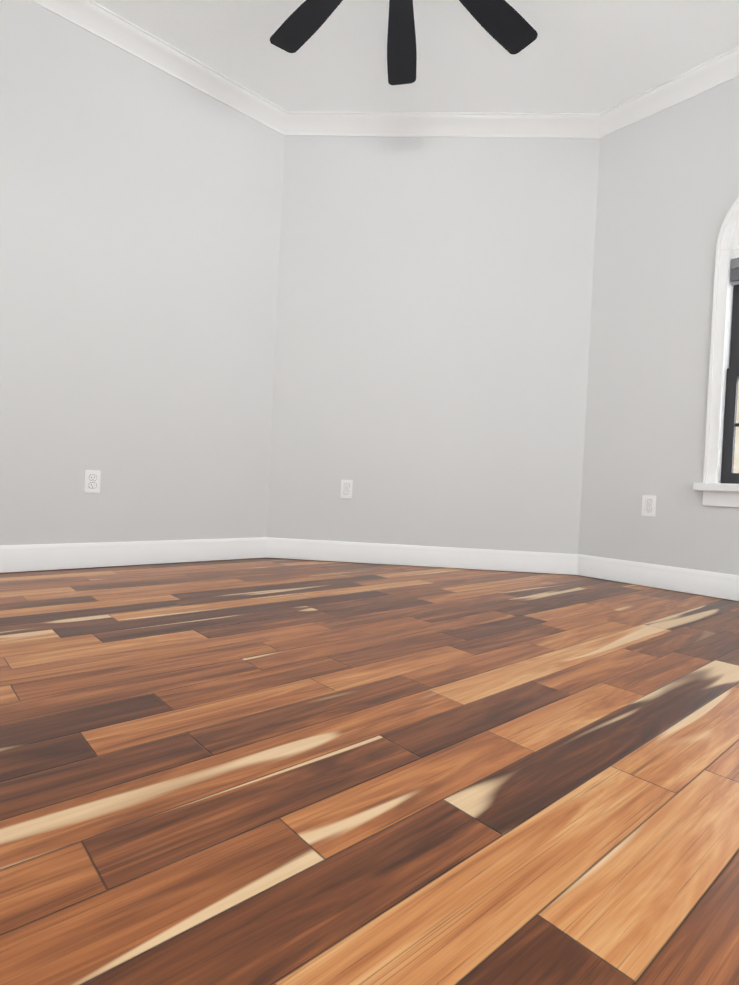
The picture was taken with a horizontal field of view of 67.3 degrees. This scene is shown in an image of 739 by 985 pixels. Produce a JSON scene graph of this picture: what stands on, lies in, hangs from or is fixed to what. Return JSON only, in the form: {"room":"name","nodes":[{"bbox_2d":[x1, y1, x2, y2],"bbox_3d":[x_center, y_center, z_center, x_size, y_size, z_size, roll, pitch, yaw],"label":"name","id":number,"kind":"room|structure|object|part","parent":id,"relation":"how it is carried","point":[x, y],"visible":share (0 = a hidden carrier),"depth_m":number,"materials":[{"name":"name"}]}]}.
{"room":"empty room","nodes":[
{"label":"empty room","id":0,"kind":"room"},
{"bbox_2d":[0,558,738,984],"bbox_3d":[0.202,0.524,1.803,3.927,0.100,4.073,2,1,-41],"label":"floor","id":1,"kind":"structure","parent":0,"point":[266,772],"depth_m":0.93,"materials":[{"name":"brown wood"}]},
{"bbox_2d":[0,0,738,600],"bbox_3d":[0.269,-0.894,1.784,3.927,2.740,4.073,2,1,-41],"label":"wall","id":2,"kind":"structure","parent":0,"point":[218,320],"depth_m":3.25,"materials":[{"name":"paint"}]},
{"bbox_2d":[84,470,100,492],"bbox_3d":[-1.403,-0.055,2.815,0.072,0.116,0.008,2,1,-41],"label":"duplex electrical outlet","id":3,"kind":"object","parent":2,"relation":"attached to","point":[92,481],"visible":1,"depth_m":2.81,"materials":[{"name":"white plastic"}]},
{"bbox_2d":[340,480,352,498],"bbox_3d":[-0.143,-0.021,3.463,0.072,0.116,0.008,3,1,4],"label":"duplex electrical outlet","id":4,"kind":"object","parent":2,"relation":"attached to","point":[346,488],"visible":1,"depth_m":3.46,"materials":[{"name":"white plastic"}]},
{"bbox_2d":[0,537,738,600],"bbox_3d":[0.207,0.408,1.801,3.687,0.124,3.833,2,1,-41],"label":"baseboard","id":5,"kind":"structure","parent":2,"relation":"attached to","point":[20,558],"depth_m":3.23,"materials":[{"name":"paint"}]},
{"bbox_2d":[30,0,738,137],"bbox_3d":[0.332,-2.214,1.766,3.687,0.098,3.833,2,1,-41],"label":"crown molding","id":6,"kind":"structure","parent":2,"relation":"attached to","point":[104,23],"depth_m":3.24,"materials":[{"name":"paint"}]},
{"bbox_2d":[641,495,655,516],"bbox_3d":[1.547,0.073,3.078,0.008,0.116,0.072,2,1,-41],"label":"duplex electrical outlet","id":7,"kind":"object","parent":2,"relation":"attached to","point":[648,505],"visible":1,"depth_m":3.07,"materials":[{"name":"white plastic"}]},
{"bbox_2d":[693,483,738,491],"bbox_3d":[2.021,-0.011,2.611,0.200,0.040,0.850,2,1,-41],"label":"window sill","id":8,"kind":"structure","parent":2,"relation":"attached to","point":[723,487],"depth_m":2.78,"materials":[{"name":"paint"}]},
{"bbox_2d":[702,197,738,506],"bbox_3d":[2.062,-0.761,2.606,0.145,1.693,0.780,2,1,-41],"label":"window","id":9,"kind":"structure","parent":2,"relation":"in","point":[721,323],"depth_m":2.83,"materials":[{"name":"paint"}]},
{"bbox_3d":[2.082,-0.802,2.621,0.062,1.546,0.659,2,1,-41],"label":"window sash","id":10,"kind":"part","parent":9,"relation":"part of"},
{"bbox_2d":[731,257,738,285],"bbox_3d":[2.058,-1.105,2.583,0.033,0.130,0.654,2,1,-41],"label":"shade valance","id":11,"kind":"object","parent":9,"relation":"attached to","point":[734,271],"visible":0.96,"depth_m":2.80,"materials":[{"name":"grey"}]},
{"bbox_2d":[93,0,738,112],"bbox_3d":[0.337,-2.312,1.765,3.927,0.100,4.073,2,1,-41],"label":"ceiling","id":12,"kind":"structure","parent":0,"point":[587,56],"depth_m":2.86,"materials":[{"name":"paint"}]},
{"bbox_2d":[270,0,537,84],"bbox_3d":[0.112,-2.116,1.990,1.601,0.319,1.601,2,1,-41],"label":"ceiling fan","id":13,"kind":"object","parent":12,"relation":"hanging from","point":[510,29],"visible":1,"depth_m":2.44,"materials":[{"name":"black metal"}]},
{"label":"outside","id":14,"kind":"structure","parent":0,"visible":0},
{"bbox_2d":[733,383,738,472],"bbox_3d":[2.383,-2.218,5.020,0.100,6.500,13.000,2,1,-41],"label":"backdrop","id":15,"kind":"structure","parent":14,"point":[736,447],"depth_m":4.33,"materials":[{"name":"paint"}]}
]}

